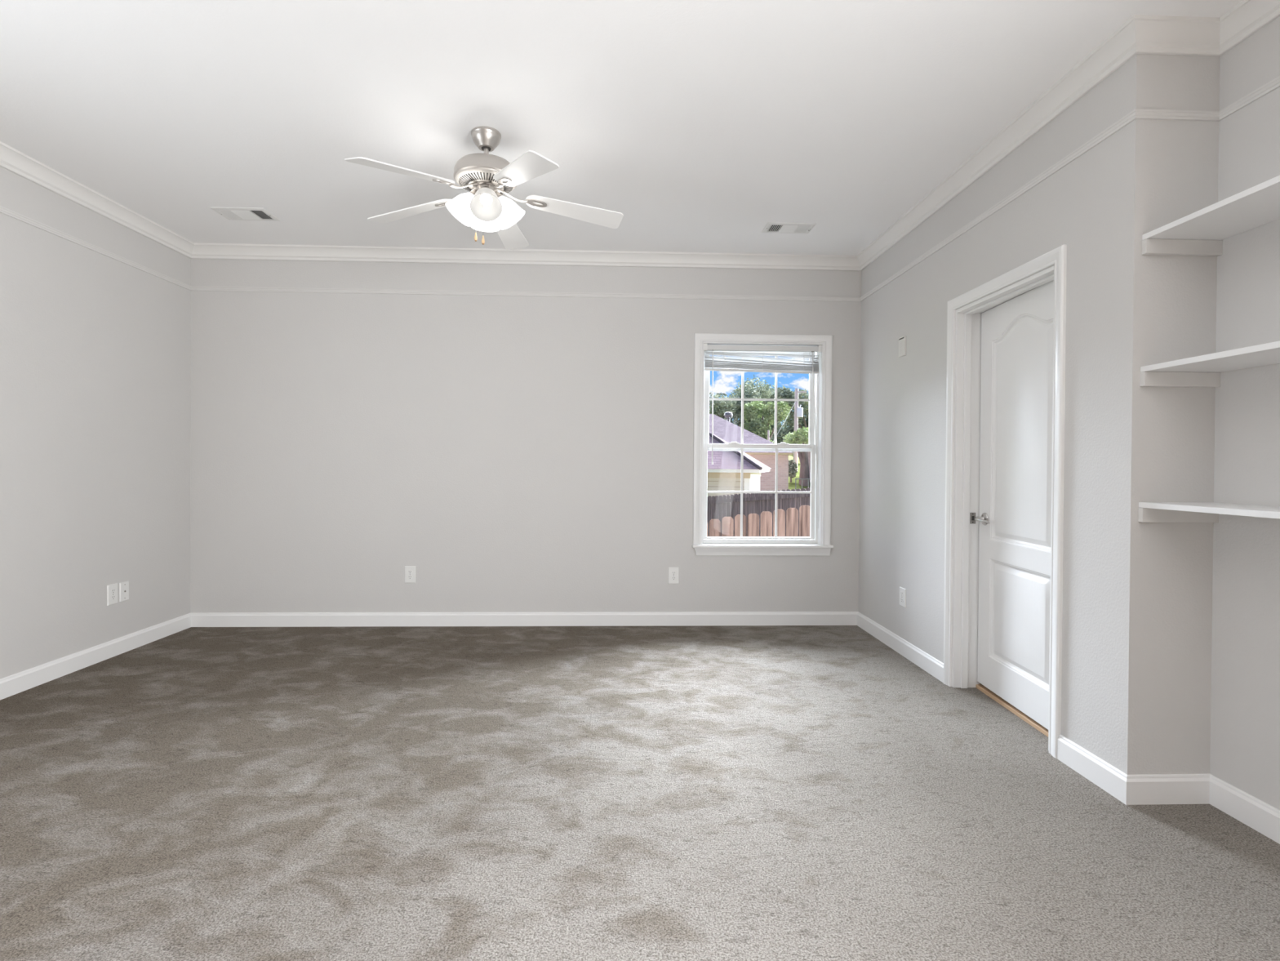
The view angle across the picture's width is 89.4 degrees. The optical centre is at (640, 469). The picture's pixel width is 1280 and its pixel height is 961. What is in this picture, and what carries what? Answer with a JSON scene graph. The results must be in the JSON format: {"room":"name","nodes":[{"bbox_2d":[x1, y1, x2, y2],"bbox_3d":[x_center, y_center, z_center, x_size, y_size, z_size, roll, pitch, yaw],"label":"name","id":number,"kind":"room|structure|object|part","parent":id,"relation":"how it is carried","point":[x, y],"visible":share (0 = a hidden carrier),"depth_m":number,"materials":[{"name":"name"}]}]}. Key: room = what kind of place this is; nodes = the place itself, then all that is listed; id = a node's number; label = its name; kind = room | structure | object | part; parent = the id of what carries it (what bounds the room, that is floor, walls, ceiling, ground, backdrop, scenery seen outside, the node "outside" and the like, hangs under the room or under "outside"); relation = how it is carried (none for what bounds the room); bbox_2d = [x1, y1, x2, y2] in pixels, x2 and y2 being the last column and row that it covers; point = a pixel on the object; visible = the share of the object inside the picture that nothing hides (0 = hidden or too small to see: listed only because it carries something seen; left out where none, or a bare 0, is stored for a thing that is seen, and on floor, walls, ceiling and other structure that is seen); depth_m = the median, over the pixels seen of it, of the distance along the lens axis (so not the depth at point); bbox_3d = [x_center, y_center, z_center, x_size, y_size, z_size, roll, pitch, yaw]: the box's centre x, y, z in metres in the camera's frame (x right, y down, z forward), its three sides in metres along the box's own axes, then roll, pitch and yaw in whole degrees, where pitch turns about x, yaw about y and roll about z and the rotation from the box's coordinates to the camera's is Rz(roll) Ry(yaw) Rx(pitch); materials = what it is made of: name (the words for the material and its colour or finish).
{"room":"empty living room","nodes":[
{"label":"empty living room","id":0,"kind":"room"},
{"bbox_2d":[0,166,191,679],"bbox_3d":[-3.256,-0.180,3.292,0.140,2.843,2.726,0,0,-2],"label":"wall","id":1,"kind":"structure","parent":0,"point":[95,347],"depth_m":3.72,"materials":[{"name":"paint"}]},
{"bbox_2d":[0,613,191,700],"bbox_3d":[-3.119,1.112,1.482,0.015,0.110,6.376,0,0,-2],"label":"baseboard","id":2,"kind":"structure","parent":1,"relation":"attached to","point":[18,682],"depth_m":3.73,"materials":[{"name":"white paint"}]},
{"bbox_2d":[0,205,191,290],"bbox_3d":[-3.104,-1.279,1.462,0.012,0.031,6.376,0,0,-2],"label":"rail","id":3,"kind":"object","parent":1,"relation":"attached to","point":[3,210],"visible":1,"depth_m":3.72,"materials":[{"name":"white paint"}]},
{"bbox_2d":[106,582,117,605],"bbox_3d":[-3.213,0.757,3.939,0.008,0.122,0.079,0,0,-2],"label":"electrical outlet","id":4,"kind":"object","parent":1,"relation":"attached to","point":[112,589],"visible":1,"depth_m":3.93,"materials":[{"name":"white plastic"}]},
{"bbox_2d":[111,595,115,599],"bbox_3d":[-3.210,0.777,3.939,0.002,0.029,0.034,0,0,-2],"label":"receptacle","id":5,"kind":"object","parent":4,"relation":"attached to","point":[113,597],"depth_m":3.94,"materials":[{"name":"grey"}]},
{"bbox_2d":[119,580,128,601],"bbox_3d":[-3.216,0.757,4.033,0.010,0.118,0.073,0,0,-2],"label":"cable plate","id":6,"kind":"object","parent":1,"relation":"attached to","point":[123,586],"visible":1,"depth_m":4.02,"materials":[{"name":"white plastic"}]},
{"bbox_2d":[190,258,861,613],"bbox_3d":[-0.819,-0.176,4.817,5.126,2.843,0.140,0,0,-2],"label":"wall","id":7,"kind":"structure","parent":0,"point":[521,453],"depth_m":4.73,"materials":[{"name":"paint"}]},
{"bbox_2d":[404,565,415,582],"bbox_3d":[-1.679,0.763,4.719,0.079,0.122,0.008,0,0,-2],"label":"electrical outlet","id":8,"kind":"object","parent":7,"relation":"attached to","point":[410,571],"visible":1,"depth_m":4.72,"materials":[{"name":"white plastic"}]},
{"bbox_2d":[191,611,857,626],"bbox_3d":[-0.805,1.101,4.751,4.886,0.110,0.015,0,0,-2],"label":"baseboard","id":9,"kind":"structure","parent":7,"relation":"attached to","point":[668,618],"depth_m":4.74,"materials":[{"name":"white paint"}]},
{"bbox_2d":[191,285,860,301],"bbox_3d":[-0.788,-1.290,4.733,4.886,0.031,0.012,0,0,-2],"label":"rail","id":10,"kind":"object","parent":7,"relation":"attached to","point":[193,287],"visible":1,"depth_m":4.73,"materials":[{"name":"white paint"}]},
{"bbox_2d":[191,242,861,271],"bbox_3d":[-0.786,-1.550,4.707,4.886,0.093,0.061,0,0,-2],"label":"crown molding","id":11,"kind":"structure","parent":7,"relation":"attached to","point":[200,251],"depth_m":4.70,"materials":[{"name":"white paint"}]},
{"bbox_2d":[668,567,679,583],"bbox_3d":[0.249,0.783,4.791,0.079,0.122,0.008,0,0,-2],"label":"electrical outlet","id":12,"kind":"object","parent":7,"relation":"attached to","point":[673,572],"visible":1,"depth_m":4.79,"materials":[{"name":"white plastic"}]},
{"bbox_2d":[692,333,833,555],"bbox_3d":[0.915,-0.186,4.862,1.050,1.645,0.171,0,0,-2],"label":"window","id":13,"kind":"structure","parent":7,"relation":"in","point":[703,544],"depth_m":4.82,"materials":[{"name":"white paint"}]},
{"bbox_3d":[0.902,0.164,4.902,0.852,0.721,0.026,0,0,-2],"label":"sash","id":14,"kind":"part","parent":13,"relation":"part of","materials":[{"name":"white plastic"}]},
{"bbox_3d":[0.908,-0.533,4.925,0.849,0.778,0.024,0,0,-2],"label":"sash","id":15,"kind":"part","parent":13,"relation":"part of","materials":[{"name":"white plastic"}]},
{"bbox_2d":[703,343,822,528],"bbox_3d":[0.910,-0.249,4.830,0.886,1.372,0.055,0,0,-2],"label":"window blind","id":16,"kind":"object","parent":13,"relation":"attached to","point":[733,362],"visible":1,"depth_m":4.83,"materials":[{"name":"white plastic"}]},
{"bbox_3d":[0.910,-0.739,4.832,0.863,0.030,0.029,0,0,-2],"label":"rail","id":17,"kind":"part","parent":16,"relation":"part of","materials":[{"name":"white plastic"}]},
{"bbox_3d":[1.314,-0.223,4.840,0.070,1.326,0.009,0,0,-20],"label":"lift cord","id":18,"kind":"part","parent":16,"relation":"part of","materials":[{"name":"white fabric"}]},
{"bbox_3d":[1.317,-0.253,4.839,0.071,1.266,0.008,0,0,-20],"label":"lift cord","id":19,"kind":"part","parent":16,"relation":"part of","materials":[{"name":"white fabric"}]},
{"bbox_2d":[0,0,1242,255],"bbox_3d":[-0.515,-1.629,1.556,5.470,0.120,6.656,0,0,-2],"label":"ceiling","id":20,"kind":"structure","parent":0,"point":[705,124],"depth_m":2.77,"materials":[{"name":"white paint"}]},
{"bbox_2d":[208,206,280,221],"bbox_3d":[-2.465,-1.594,4.042,0.330,0.017,0.208,0,0,-2],"label":"ceiling vent","id":21,"kind":"object","parent":20,"relation":"in","point":[230,213],"visible":1,"depth_m":4.03,"materials":[{"name":"white plastic"}]},
{"bbox_2d":[344,125,623,249],"bbox_3d":[-0.714,-1.314,3.079,1.269,0.538,1.238,0,0,-2],"label":"ceiling fan","id":22,"kind":"object","parent":20,"relation":"hanging from","point":[486,177],"visible":1,"depth_m":2.99,"materials":[{"name":"white wood"}]},
{"bbox_3d":[-0.990,-1.250,2.717,0.134,0.087,0.468,1,1,37],"label":"blade","id":23,"kind":"part","parent":22,"relation":"part of","materials":[{"name":"white wood"}]},
{"bbox_3d":[-1.118,-1.275,3.191,0.470,0.066,0.134,1,0,19],"label":"blade","id":24,"kind":"part","parent":22,"relation":"part of","materials":[{"name":"white wood"}]},
{"bbox_3d":[-0.831,-1.221,3.012,0.147,0.151,0.141,0,0,-2],"label":"lamp shade","id":25,"kind":"part","parent":22,"relation":"part of","materials":[{"name":"white glass"}]},
{"bbox_3d":[-0.756,-1.222,3.147,0.141,0.151,0.147,0,0,-2],"label":"lamp shade","id":26,"kind":"part","parent":22,"relation":"part of","materials":[{"name":"white glass"}]},
{"bbox_3d":[-0.696,-1.220,2.936,0.141,0.151,0.147,0,0,-2],"label":"lamp shade","id":27,"kind":"part","parent":22,"relation":"part of","materials":[{"name":"white glass"}]},
{"bbox_3d":[-0.704,-1.247,2.962,0.055,0.071,0.065,0,0,-2],"label":"light bulb","id":28,"kind":"part","parent":22,"relation":"part of","materials":[{"name":"white glass"}]},
{"bbox_3d":[-0.620,-1.220,3.072,0.147,0.151,0.141,0,0,-2],"label":"lamp shade","id":29,"kind":"part","parent":22,"relation":"part of","materials":[{"name":"white glass"}]},
{"bbox_3d":[-0.705,-1.283,3.461,0.134,0.060,0.471,0,0,1],"label":"blade","id":30,"kind":"part","parent":22,"relation":"part of","materials":[{"name":"white wood"}]},
{"bbox_3d":[-0.499,-1.241,2.690,0.134,0.095,0.467,0,1,-35],"label":"blade","id":31,"kind":"part","parent":22,"relation":"part of","materials":[{"name":"white wood"}]},
{"bbox_3d":[-0.320,-1.262,3.150,0.469,0.077,0.134,0,0,-17],"label":"blade","id":32,"kind":"part","parent":22,"relation":"part of","materials":[{"name":"white wood"}]},
{"bbox_2d":[761,222,816,233],"bbox_3d":[0.968,-1.572,4.216,0.315,0.017,0.180,0,0,-2],"label":"ceiling vent","id":33,"kind":"object","parent":20,"relation":"in","point":[771,227],"visible":1,"depth_m":4.20,"materials":[{"name":"white plastic"}]},
{"bbox_2d":[0,625,1279,960],"bbox_3d":[-0.534,1.224,1.579,5.190,0.100,6.376,0,0,-2],"label":"floor","id":34,"kind":"structure","parent":0,"point":[700,793],"depth_m":2.17,"materials":[{"name":"carpet"}]},
{"bbox_2d":[788,455,810,489],"bbox_3d":[13.078,0.303,51.529,90.000,3.759,78.000,0,0,-2],"label":"lawn","id":35,"kind":"structure","parent":0,"point":[791,485],"depth_m":27.30,"materials":[{"name":"green plant"}]},
{"bbox_2d":[709,388,764,426],"bbox_3d":[5.777,-2.475,41.197,4.902,5.538,3.354,0,1,-25],"label":"leafy tree","id":36,"kind":"object","parent":35,"relation":"on","point":[720,407],"visible":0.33,"depth_m":40.46,"materials":[{"name":"green plant"}]},
{"bbox_2d":[706,431,770,496],"bbox_3d":[0.967,0.228,20.171,5.924,4.009,4.887,1,0,15],"label":"outbuilding","id":37,"kind":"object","parent":35,"relation":"on","point":[724,473],"visible":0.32,"depth_m":17.77,"materials":[{"name":"beige"}]},
{"bbox_2d":[709,411,793,491],"bbox_3d":[-1.085,-0.524,27.976,13.120,4.160,9.000,0,0,-2],"label":"brick house","id":38,"kind":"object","parent":35,"relation":"on","point":[729,432],"visible":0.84,"depth_m":24.23,"materials":[{"name":"beige"}]},
{"bbox_2d":[724,411,733,422],"bbox_3d":[3.898,-2.245,28.548,0.400,0.660,0.390,0,0,-2],"label":"roof vent","id":39,"kind":"object","parent":38,"relation":"attached to","point":[728,415],"depth_m":28.43,"materials":[{"name":"grey metal"}]},
{"bbox_2d":[706,487,810,537],"bbox_3d":[3.734,1.373,13.985,0.064,2.729,7.520,0,1,-33],"label":"picket fence","id":40,"kind":"object","parent":35,"relation":"on","point":[719,507],"visible":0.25,"depth_m":15.57,"materials":[{"name":"brown wood"}]},
{"bbox_3d":[3.726,1.331,13.979,0.045,0.828,7.520,0,1,-33],"label":"rail","id":41,"kind":"part","parent":40,"relation":"part of","materials":[{"name":"brown wood"}]},
{"bbox_3d":[3.732,0.531,13.973,0.045,0.828,7.520,0,1,-33],"label":"rail","id":42,"kind":"part","parent":40,"relation":"part of","materials":[{"name":"brown wood"}]},
{"bbox_2d":[730,374,793,439],"bbox_3d":[9.050,-3.513,47.662,5.946,6.953,4.600,0,1,-25],"label":"leafy tree","id":43,"kind":"object","parent":35,"relation":"on","point":[765,390],"visible":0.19,"depth_m":47.05,"materials":[{"name":"green plant"}]},
{"bbox_2d":[740,400,791,443],"bbox_3d":[6.607,-1.684,34.515,2.924,4.277,1.822,0,0,-2],"label":"leafy tree","id":44,"kind":"object","parent":35,"relation":"on","point":[755,424],"visible":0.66,"depth_m":34.15,"materials":[{"name":"green plant"}]},
{"bbox_2d":[768,385,808,443],"bbox_3d":[10.161,-2.490,40.629,4.379,5.438,3.065,0,1,-37],"label":"leafy tree","id":45,"kind":"object","parent":35,"relation":"on","point":[783,393],"visible":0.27,"depth_m":39.76,"materials":[{"name":"green plant"}]},
{"bbox_2d":[772,388,806,471],"bbox_3d":[7.382,-1.846,32.194,1.760,4.452,0.420,0,0,-2],"label":"utility pole","id":46,"kind":"object","parent":35,"relation":"on","point":[798,411],"visible":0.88,"depth_m":32.20,"materials":[{"name":"grey wood"}]},
{"bbox_2d":[788,457,798,482],"bbox_3d":[6.357,0.050,27.247,0.611,1.124,0.687,0,0,-2],"label":"shrub","id":47,"kind":"object","parent":35,"relation":"on","point":[792,464],"visible":0.73,"depth_m":27.14,"materials":[{"name":"green plant"}]},
{"bbox_2d":[782,426,809,485],"bbox_3d":[6.394,-0.397,26.052,1.203,2.739,1.309,0,0,-2],"label":"leafy tree","id":48,"kind":"object","parent":35,"relation":"on","point":[799,437],"visible":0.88,"depth_m":26.08,"materials":[{"name":"green plant"}]},
{"bbox_2d":[795,478,810,489],"bbox_3d":[5.745,0.970,22.239,0.840,1.357,0.040,0,0,-2],"label":"frame","id":49,"kind":"object","parent":35,"relation":"on","point":[795,478],"visible":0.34,"depth_m":22.21,"materials":[{"name":"grey metal"}]},
{"bbox_2d":[806,434,810,482],"bbox_3d":[9.500,-0.506,28.972,5.650,2.650,3.600,0,0,-2],"label":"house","id":50,"kind":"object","parent":35,"relation":"on","point":[808,452],"visible":0.07,"depth_m":27.29,"materials":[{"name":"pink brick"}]},
{"bbox_2d":[857,53,1136,774],"bbox_3d":[1.743,-0.148,3.566,0.100,2.843,2.553,0,0,-2],"label":"wall","id":51,"kind":"structure","parent":0,"point":[1087,206],"depth_m":2.67,"materials":[{"name":"paint"}]},
{"bbox_2d":[857,611,943,683],"bbox_3d":[1.653,1.122,4.205,0.015,0.110,1.291,0,0,-2],"label":"baseboard","id":52,"kind":"structure","parent":51,"relation":"attached to","point":[917,656],"depth_m":4.06,"materials":[{"name":"white paint"}]},
{"bbox_2d":[898,335,906,357],"bbox_3d":[1.670,-0.786,4.117,0.013,0.124,0.090,0,0,-2],"label":"wall sensor","id":53,"kind":"object","parent":51,"relation":"attached to","point":[902,340],"visible":1,"depth_m":4.10,"materials":[{"name":"white plastic"}]},
{"bbox_2d":[899,586,906,607],"bbox_3d":[1.663,0.805,4.098,0.008,0.116,0.085,0,0,-2],"label":"electrical outlet","id":54,"kind":"object","parent":51,"relation":"attached to","point":[902,591],"visible":1,"depth_m":4.08,"materials":[{"name":"white plastic"}]},
{"bbox_2d":[856,14,1136,271],"bbox_3d":[1.673,-1.524,3.521,0.061,0.093,2.614,0,0,-2],"label":"crown molding","id":55,"kind":"structure","parent":51,"relation":"attached to","point":[1120,46],"depth_m":2.88,"materials":[{"name":"white paint"}]},
{"bbox_2d":[860,108,1135,301],"bbox_3d":[1.694,-1.264,3.549,0.012,0.031,2.566,0,0,-2],"label":"rail","id":56,"kind":"object","parent":51,"relation":"attached to","point":[1129,117],"visible":1,"depth_m":2.90,"materials":[{"name":"white paint"}]},
{"bbox_2d":[943,244,1066,758],"bbox_3d":[1.799,0.139,3.096,0.218,2.117,0.918,0,0,-2],"label":"door","id":57,"kind":"structure","parent":51,"relation":"in","point":[1006,353],"depth_m":3.18,"materials":[{"name":"white paint"}]},
{"bbox_3d":[1.790,0.259,3.478,0.030,0.060,0.002,0,0,-2],"label":"strike plate","id":58,"kind":"part","parent":57,"relation":"part of","materials":[{"name":"silver metal"}]},
{"bbox_3d":[1.775,0.262,3.361,0.028,0.024,0.126,0,0,-2],"label":"lever","id":59,"kind":"part","parent":57,"relation":"part of","materials":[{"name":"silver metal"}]},
{"bbox_2d":[1057,734,1127,804],"bbox_3d":[1.718,1.137,2.462,0.015,0.110,0.357,0,0,-2],"label":"baseboard","id":60,"kind":"structure","parent":51,"relation":"attached to","point":[1113,780],"depth_m":2.44,"materials":[{"name":"white paint"}]},
{"bbox_2d":[1127,53,1219,774],"bbox_3d":[1.940,-0.137,2.346,0.404,2.843,0.100,0,0,-2],"label":"wall","id":61,"kind":"structure","parent":0,"point":[1177,161],"depth_m":2.29,"materials":[{"name":"paint"}]},
{"bbox_2d":[1126,773,1209,804],"bbox_3d":[1.876,1.139,2.297,0.319,0.110,0.015,0,0,-2],"label":"baseboard","id":62,"kind":"structure","parent":61,"relation":"attached to","point":[1160,788],"depth_m":2.29,"materials":[{"name":"white paint"}]},
{"bbox_2d":[1133,14,1219,56],"bbox_3d":[1.872,-1.512,2.252,0.365,0.093,0.061,0,0,-2],"label":"crown molding","id":63,"kind":"structure","parent":61,"relation":"attached to","point":[1154,34],"depth_m":2.25,"materials":[{"name":"white paint"}]},
{"bbox_2d":[1135,108,1218,121],"bbox_3d":[1.894,-1.252,2.279,0.316,0.031,0.012,0,0,-2],"label":"rail","id":64,"kind":"object","parent":61,"relation":"attached to","point":[1140,113],"visible":1,"depth_m":2.28,"materials":[{"name":"white paint"}]},
{"bbox_2d":[1137,507,1218,522],"bbox_3d":[1.904,0.159,2.287,0.277,0.050,0.020,0,0,-2],"label":"cleat","id":65,"kind":"object","parent":61,"relation":"attached to","point":[1144,514],"visible":0.76,"depth_m":2.28,"materials":[{"name":"paint"}]},
{"bbox_2d":[1139,371,1220,386],"bbox_3d":[1.907,-0.320,2.283,0.277,0.050,0.020,0,0,-2],"label":"cleat","id":66,"kind":"object","parent":61,"relation":"attached to","point":[1149,379],"visible":1,"depth_m":2.27,"materials":[{"name":"paint"}]},
{"bbox_2d":[1142,238,1222,256],"bbox_3d":[1.911,-0.785,2.280,0.277,0.050,0.020,0,0,-2],"label":"cleat","id":67,"kind":"object","parent":61,"relation":"attached to","point":[1149,246],"visible":1,"depth_m":2.27,"materials":[{"name":"paint"}]},
{"bbox_2d":[1209,16,1279,809],"bbox_3d":[2.130,-0.128,1.341,0.100,2.843,1.923,0,0,-2],"label":"wall","id":68,"kind":"structure","parent":0,"point":[1245,754],"depth_m":2.17,"materials":[{"name":"paint"}]},
{"bbox_2d":[1138,502,1279,519],"bbox_3d":[1.940,0.132,1.341,0.276,0.019,1.912,0,0,-2],"label":"shelf","id":69,"kind":"object","parent":68,"relation":"attached to","point":[1251,510],"visible":1,"depth_m":2.05,"materials":[{"name":"white paint"}]},
{"bbox_2d":[1140,340,1279,372],"bbox_3d":[1.944,-0.347,1.337,0.276,0.019,1.912,0,0,-2],"label":"shelf","id":70,"kind":"object","parent":68,"relation":"attached to","point":[1268,353],"visible":1,"depth_m":2.06,"materials":[{"name":"white paint"}]},
{"bbox_2d":[1142,174,1279,239],"bbox_3d":[1.947,-0.812,1.333,0.276,0.019,1.912,0,0,-2],"label":"shelf","id":71,"kind":"object","parent":68,"relation":"attached to","point":[1259,205],"visible":1,"depth_m":2.07,"materials":[{"name":"white paint"}]},
{"bbox_2d":[1208,773,1279,844],"bbox_3d":[2.064,1.148,1.349,0.015,0.110,1.923,0,0,-2],"label":"baseboard","id":72,"kind":"structure","parent":68,"relation":"attached to","point":[1256,814],"depth_m":2.16,"materials":[{"name":"white paint"}]},
{"bbox_2d":[1218,75,1279,120],"bbox_3d":[2.082,-1.243,1.330,0.012,0.031,1.923,0,0,-2],"label":"rail","id":73,"kind":"object","parent":68,"relation":"attached to","point":[1273,84],"visible":1,"depth_m":2.17,"materials":[{"name":"white paint"}]},
{"bbox_2d":[1219,0,1279,56],"bbox_3d":[2.059,-1.503,1.327,0.061,0.093,1.923,0,0,-2],"label":"crown molding","id":74,"kind":"structure","parent":68,"relation":"attached to","point":[1247,17],"depth_m":2.17,"materials":[{"name":"white paint"}]},
{"bbox_3d":[-3.137,-0.153,0.106,0.140,2.843,3.650,0,0,-2],"label":"wall","id":75,"kind":"structure","parent":0,"visible":0},
{"bbox_2d":[0,141,194,257],"bbox_3d":[-3.079,-1.539,1.461,0.061,0.093,6.376,0,0,-2],"label":"crown molding","id":76,"kind":"structure","parent":75,"relation":"attached to","point":[11,159],"depth_m":3.69,"materials":[{"name":"white paint"}]},
{"bbox_3d":[14.658,2.138,9.041,90.000,0.802,7.064,0,0,-2],"label":"ground","id":77,"kind":"structure","parent":0,"visible":0},
{"bbox_2d":[706,505,810,537],"bbox_3d":[1.611,1.458,7.521,3.406,2.532,0.021,0,0,4],"label":"picket fence","id":78,"kind":"object","parent":77,"relation":"on","point":[792,513],"visible":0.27,"depth_m":7.52,"materials":[{"name":"brown wood"}]}
]}

